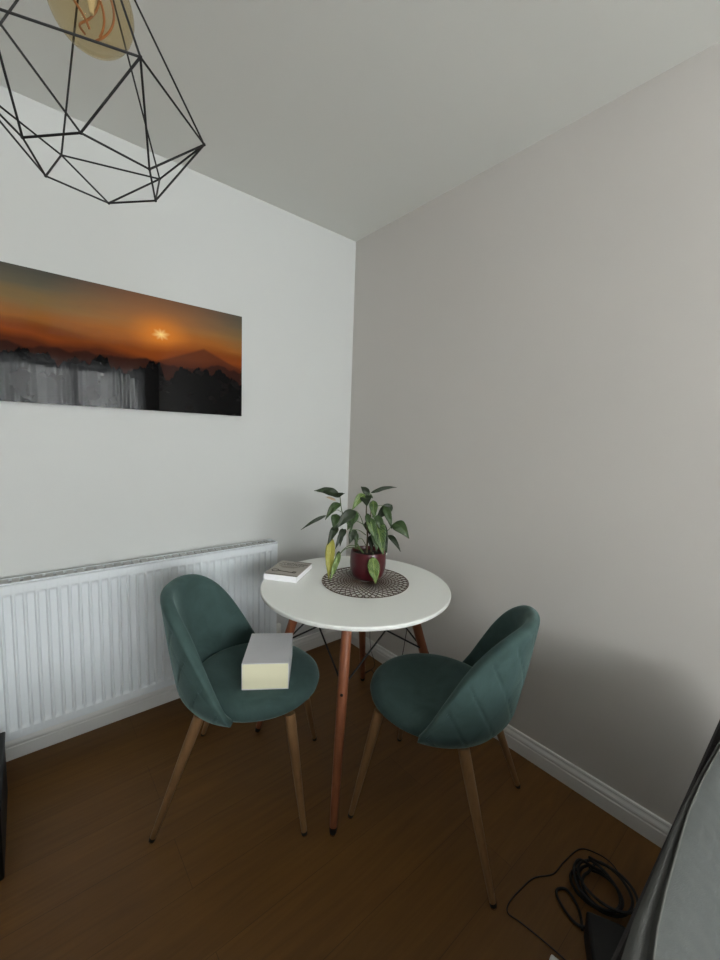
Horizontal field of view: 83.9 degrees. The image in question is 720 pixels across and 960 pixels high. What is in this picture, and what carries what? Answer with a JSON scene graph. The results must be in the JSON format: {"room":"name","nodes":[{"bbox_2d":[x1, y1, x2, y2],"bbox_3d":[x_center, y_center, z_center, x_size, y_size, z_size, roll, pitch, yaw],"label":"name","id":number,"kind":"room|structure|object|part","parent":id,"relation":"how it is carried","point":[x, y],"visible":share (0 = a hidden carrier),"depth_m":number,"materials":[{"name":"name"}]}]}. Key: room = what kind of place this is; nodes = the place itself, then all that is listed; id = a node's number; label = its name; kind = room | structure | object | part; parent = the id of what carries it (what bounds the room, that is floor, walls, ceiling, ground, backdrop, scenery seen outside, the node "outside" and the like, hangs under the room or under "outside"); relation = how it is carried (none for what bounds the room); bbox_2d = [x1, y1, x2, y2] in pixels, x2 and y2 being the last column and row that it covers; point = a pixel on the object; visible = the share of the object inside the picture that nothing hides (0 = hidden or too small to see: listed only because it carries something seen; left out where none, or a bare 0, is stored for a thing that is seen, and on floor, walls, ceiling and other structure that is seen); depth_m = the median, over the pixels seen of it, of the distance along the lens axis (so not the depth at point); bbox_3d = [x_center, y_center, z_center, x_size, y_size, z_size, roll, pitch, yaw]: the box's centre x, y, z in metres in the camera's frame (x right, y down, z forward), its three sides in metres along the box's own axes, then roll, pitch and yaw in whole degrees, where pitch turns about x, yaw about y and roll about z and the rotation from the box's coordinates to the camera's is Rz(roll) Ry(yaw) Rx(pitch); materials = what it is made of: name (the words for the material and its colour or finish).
{"room":"dining room","nodes":[
{"label":"dining room","id":0,"kind":"room"},
{"bbox_2d":[0,86,355,639],"bbox_3d":[-1.641,-0.126,1.386,4.240,2.568,0.120,-3,8,-40],"label":"wall","id":1,"kind":"structure","parent":0,"point":[81,486],"depth_m":1.89,"materials":[{"name":"white paint"}]},
{"bbox_2d":[0,261,241,415],"bbox_3d":[-1.159,-0.559,1.642,1.403,0.505,0.020,-3,8,-40],"label":"print","id":2,"kind":"object","parent":1,"relation":"attached to","point":[64,340],"visible":1,"depth_m":1.71,"materials":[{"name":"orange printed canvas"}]},
{"bbox_2d":[0,538,280,741],"bbox_3d":[-1.029,0.747,1.850,1.466,0.778,0.139,-3,8,-40],"label":"radiator","id":3,"kind":"object","parent":1,"relation":"attached to","point":[75,642],"visible":0.78,"depth_m":1.69,"materials":[{"name":"white metal"}]},
{"bbox_3d":[-1.056,0.669,1.838,1.412,0.614,0.012,-3,8,-40],"label":"panel","id":4,"kind":"part","parent":3,"relation":"part of","materials":[{"name":"white metal"}]},
{"bbox_2d":[0,540,273,585],"bbox_3d":[-1.022,0.370,1.779,1.412,0.006,0.074,-3,8,-40],"label":"grille","id":5,"kind":"object","parent":3,"relation":"attached to","point":[46,578],"depth_m":1.76,"materials":[{"name":"white metal"}]},
{"bbox_3d":[-1.033,0.665,1.809,1.414,0.608,0.085,-3,8,-40],"label":"casing","id":6,"kind":"part","parent":3,"relation":"part of","materials":[{"name":"white metal"}]},
{"bbox_2d":[5,629,340,761],"bbox_3d":[-1.641,1.110,1.465,4.000,0.094,0.016,-3,8,-40],"label":"baseboard","id":7,"kind":"structure","parent":1,"relation":"attached to","point":[41,739],"depth_m":1.84,"materials":[{"name":"white wood"}]},
{"bbox_2d":[0,639,660,959],"bbox_3d":[-0.111,1.454,-0.344,4.240,0.100,5.040,-3,8,-40],"label":"floor","id":8,"kind":"structure","parent":0,"point":[229,871],"depth_m":1.33,"materials":[{"name":"brown wood"}]},
{"bbox_2d":[0,732,7,880],"bbox_3d":[-1.352,1.075,1.209,0.424,0.238,0.396,-3,8,-40],"label":"cube","id":9,"kind":"object","parent":8,"relation":"on","point":[3,771],"visible":1,"depth_m":1.30,"materials":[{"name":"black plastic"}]},
{"bbox_3d":[-1.348,0.963,1.197,0.424,0.012,0.396,-3,8,-40],"label":"lid","id":10,"kind":"part","parent":9,"relation":"part of","materials":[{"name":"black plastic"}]},
{"bbox_2d":[148,574,318,843],"bbox_3d":[-0.444,0.788,1.538,0.572,0.808,0.522,2,6,-2],"label":"velvet chair","id":11,"kind":"object","parent":8,"relation":"on","point":[208,636],"visible":0.96,"depth_m":1.38,"materials":[{"name":"teal fabric"}]},
{"bbox_3d":[-0.616,0.996,1.354,0.175,0.394,0.037,-2,7,-31],"label":"leg","id":12,"kind":"part","parent":11,"relation":"part of","materials":[{"name":"brown wood"}]},
{"bbox_3d":[-0.629,0.954,1.750,0.175,0.394,0.037,5,7,27],"label":"leg","id":13,"kind":"part","parent":11,"relation":"part of","materials":[{"name":"brown wood"}]},
{"bbox_3d":[-0.571,0.577,1.511,0.303,0.394,0.522,2,6,-2],"label":"backrest","id":14,"kind":"part","parent":11,"relation":"part of","materials":[{"name":"teal fabric"}]},
{"bbox_3d":[-0.397,0.751,1.536,0.480,0.080,0.454,2,6,-2],"label":"seat","id":15,"kind":"part","parent":11,"relation":"part of","materials":[{"name":"teal fabric"}]},
{"bbox_2d":[242,633,292,689],"bbox_3d":[-0.339,0.669,1.493,0.160,0.096,0.214,1,6,-6],"label":"book","id":16,"kind":"object","parent":11,"relation":"on","point":[267,660],"visible":1,"depth_m":1.40,"materials":[{"name":"beige paper"}]},
{"bbox_2d":[242,663,287,688],"bbox_3d":[-0.339,0.669,1.493,0.155,0.091,0.212,1,6,-6],"label":"pages","id":17,"kind":"object","parent":16,"relation":"on","point":[254,675],"depth_m":1.39,"materials":[{"name":"beige paper"}]},
{"bbox_3d":[-0.221,1.007,1.388,0.119,0.391,0.037,8,8,43],"label":"leg","id":18,"kind":"part","parent":11,"relation":"part of","materials":[{"name":"brown wood"}]},
{"bbox_3d":[-0.233,0.969,1.746,0.037,0.391,0.119,8,8,42],"label":"leg","id":19,"kind":"part","parent":11,"relation":"part of","materials":[{"name":"brown wood"}]},
{"bbox_2d":[255,556,450,836],"bbox_3d":[-0.030,0.811,1.757,0.798,0.740,0.798,-3,8,-40],"label":"round table","id":20,"kind":"object","parent":8,"relation":"on","point":[307,601],"visible":0.73,"depth_m":1.51,"materials":[{"name":"white laminate"}]},
{"bbox_3d":[-0.351,0.800,1.787,0.235,0.695,0.039,3,6,11],"label":"leg","id":21,"kind":"part","parent":20,"relation":"part of","materials":[{"name":"brown wood"}]},
{"bbox_2d":[264,560,311,582],"bbox_3d":[-0.320,0.409,1.806,0.152,0.028,0.194,3,6,12],"label":"book","id":22,"kind":"object","parent":20,"relation":"on","point":[286,571],"visible":1,"depth_m":1.76,"materials":[{"name":"white paper"}]},
{"bbox_3d":[-0.191,0.603,1.634,0.353,0.249,0.007,8,8,44],"label":"brace rod","id":23,"kind":"part","parent":20,"relation":"part of","materials":[{"name":"black metal"}]},
{"bbox_3d":[-0.152,0.609,1.587,0.007,0.249,0.337,-2,7,-33],"label":"brace rod","id":24,"kind":"part","parent":20,"relation":"part of","materials":[{"name":"black metal"}]},
{"bbox_3d":[-0.069,0.847,1.445,0.039,0.694,0.221,3,6,7],"label":"leg","id":25,"kind":"part","parent":20,"relation":"part of","materials":[{"name":"brown wood"}]},
{"bbox_3d":[0.012,0.780,2.095,0.039,0.697,0.272,3,6,7],"label":"leg","id":26,"kind":"part","parent":20,"relation":"part of","materials":[{"name":"brown wood"}]},
{"bbox_2d":[322,567,408,597],"bbox_3d":[0.023,0.439,1.749,0.391,0.005,0.391,-3,8,-40],"label":"placemat","id":27,"kind":"object","parent":20,"relation":"on","point":[345,576],"visible":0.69,"depth_m":1.71,"materials":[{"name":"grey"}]},
{"bbox_2d":[301,486,408,583],"bbox_3d":[-0.026,0.233,1.704,0.434,0.411,0.204,-1,7,-26],"label":"potted plant","id":28,"kind":"object","parent":27,"relation":"on","point":[367,563],"visible":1,"depth_m":1.71,"materials":[{"name":"green plant"}]},
{"bbox_3d":[-0.034,0.198,1.731,0.107,0.255,0.052,-3,8,-40],"label":"stem","id":29,"kind":"part","parent":28,"relation":"part of","materials":[{"name":"green plant"}]},
{"bbox_3d":[0.031,0.196,1.757,0.017,0.257,0.009,3,6,5],"label":"stem","id":30,"kind":"part","parent":28,"relation":"part of","materials":[{"name":"green plant"}]},
{"bbox_3d":[0.034,0.371,1.775,0.159,0.125,0.159,-3,8,-40],"label":"pot","id":31,"kind":"part","parent":28,"relation":"part of","materials":[{"name":"ceramic"}]},
{"bbox_3d":[0.076,0.619,1.568,0.356,0.249,0.007,-4,8,-43],"label":"brace rod","id":32,"kind":"part","parent":20,"relation":"part of","materials":[{"name":"black metal"}]},
{"bbox_3d":[0.125,0.616,1.610,0.376,0.250,0.007,-3,8,-37],"label":"brace rod","id":33,"kind":"part","parent":20,"relation":"part of","materials":[{"name":"black metal"}]},
{"bbox_3d":[0.296,0.827,1.752,0.242,0.695,0.039,2,6,-4],"label":"leg","id":34,"kind":"part","parent":20,"relation":"part of","materials":[{"name":"brown wood"}]},
{"bbox_2d":[348,605,539,910],"bbox_3d":[0.313,0.822,1.464,0.572,0.809,0.522,5,7,29],"label":"velvet chair","id":35,"kind":"object","parent":8,"relation":"on","point":[445,702],"visible":1,"depth_m":1.26,"materials":[{"name":"teal velvet"},{"name":"oak wood"},{"name":"black plastic"}]},
{"bbox_3d":[0.023,1.011,1.438,0.119,0.391,0.037,0,6,-16],"label":"leg","id":36,"kind":"part","parent":35,"relation":"part of","materials":[{"name":"brown wood"}]},
{"bbox_3d":[0.200,0.984,1.749,0.037,0.391,0.119,0,6,-15],"label":"leg","id":37,"kind":"part","parent":35,"relation":"part of","materials":[{"name":"brown wood"}]},
{"bbox_3d":[0.275,0.780,1.482,0.480,0.080,0.454,5,7,29],"label":"seat","id":38,"kind":"part","parent":35,"relation":"part of","materials":[{"name":"teal fabric"}]},
{"bbox_3d":[0.357,1.044,1.228,0.037,0.394,0.175,-2,7,-31],"label":"leg","id":39,"kind":"part","parent":35,"relation":"part of","materials":[{"name":"brown wood"}]},
{"bbox_3d":[0.437,0.627,1.376,0.304,0.394,0.522,5,7,29],"label":"backrest","id":40,"kind":"part","parent":35,"relation":"part of","materials":[{"name":"teal fabric"}]},
{"bbox_3d":[0.554,1.014,1.573,0.175,0.394,0.037,2,6,0],"label":"leg","id":41,"kind":"part","parent":35,"relation":"part of","materials":[{"name":"brown wood"}]},
{"bbox_2d":[549,954,557,959],"bbox_3d":[0.508,1.266,1.019,0.061,0.028,0.056,7,8,42],"label":"socket","id":42,"kind":"object","parent":8,"relation":"on","point":[552,957],"visible":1,"depth_m":1.05,"materials":[{"name":"white plastic"}]},
{"bbox_2d":[506,848,617,959],"bbox_3d":[0.647,1.263,1.213,0.415,0.004,0.206,-2,7,-34],"label":"cable","id":43,"kind":"object","parent":8,"relation":"on","point":[571,854],"visible":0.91,"depth_m":1.24,"materials":[{"name":"black plastic"}]},
{"bbox_2d":[555,856,638,930],"bbox_3d":[0.708,1.234,1.211,0.232,0.062,0.160,1,6,-6],"label":"coiled cable","id":44,"kind":"object","parent":8,"relation":"on","point":[617,912],"visible":0.96,"depth_m":1.21,"materials":[{"name":"black plastic"}]},
{"bbox_2d":[584,912,624,959],"bbox_3d":[0.647,1.240,1.044,0.095,0.084,0.151,4,7,22],"label":"power adapter","id":45,"kind":"object","parent":8,"relation":"on","point":[602,936],"visible":0.76,"depth_m":1.05,"materials":[{"name":"black plastic"}]},
{"bbox_2d":[611,720,719,959],"bbox_3d":[0.543,1.014,0.204,2.060,0.704,0.846,-3,8,-40],"label":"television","id":46,"kind":"object","parent":8,"relation":"on","point":[676,914],"visible":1,"depth_m":0.61,"materials":[{"name":"black plastic"}]},
{"bbox_2d":[655,751,719,959],"bbox_3d":[0.743,0.745,0.727,0.980,0.263,0.220,-3,8,-40],"label":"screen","id":47,"kind":"object","parent":46,"relation":"on","point":[687,869],"depth_m":0.63,"materials":[{"name":"grey fabric"}]},
{"bbox_2d":[0,0,719,241],"bbox_3d":[-0.017,-1.198,-0.625,4.240,0.100,5.040,-3,8,-40],"label":"ceiling","id":48,"kind":"structure","parent":0,"point":[346,118],"depth_m":1.35,"materials":[{"name":"paint"}]},
{"bbox_2d":[0,0,205,204],"bbox_3d":[-0.405,-0.885,0.595,0.309,0.804,0.318,-3,8,-40],"label":"pendant lamp","id":49,"kind":"object","parent":48,"relation":"hanging from","point":[93,11],"visible":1,"depth_m":0.61,"materials":[{"name":"black metal"}]},
{"bbox_3d":[-0.410,-0.745,0.610,0.018,0.067,0.018,-3,8,-40],"label":"glass stem","id":50,"kind":"part","parent":49,"relation":"part of","materials":[{"name":"beige"}]},
{"bbox_2d":[346,42,719,823],"bbox_3d":[1.554,0.050,0.790,0.120,2.568,4.920,-3,8,-40],"label":"wall","id":51,"kind":"structure","parent":0,"point":[535,383],"depth_m":1.54,"materials":[{"name":"white paint"}]},
{"bbox_2d":[365,630,406,673],"bbox_3d":[0.100,0.892,2.335,0.196,0.474,0.300,-3,8,-40],"label":"cable","id":52,"kind":"object","parent":51,"relation":"attached to","point":[406,630],"visible":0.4,"depth_m":2.35,"materials":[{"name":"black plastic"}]},
{"bbox_2d":[351,631,671,847],"bbox_3d":[1.420,1.276,0.922,0.016,0.094,4.800,-3,8,-40],"label":"baseboard","id":53,"kind":"structure","parent":51,"relation":"attached to","point":[635,816],"depth_m":1.56,"materials":[{"name":"white wood"}]}
]}

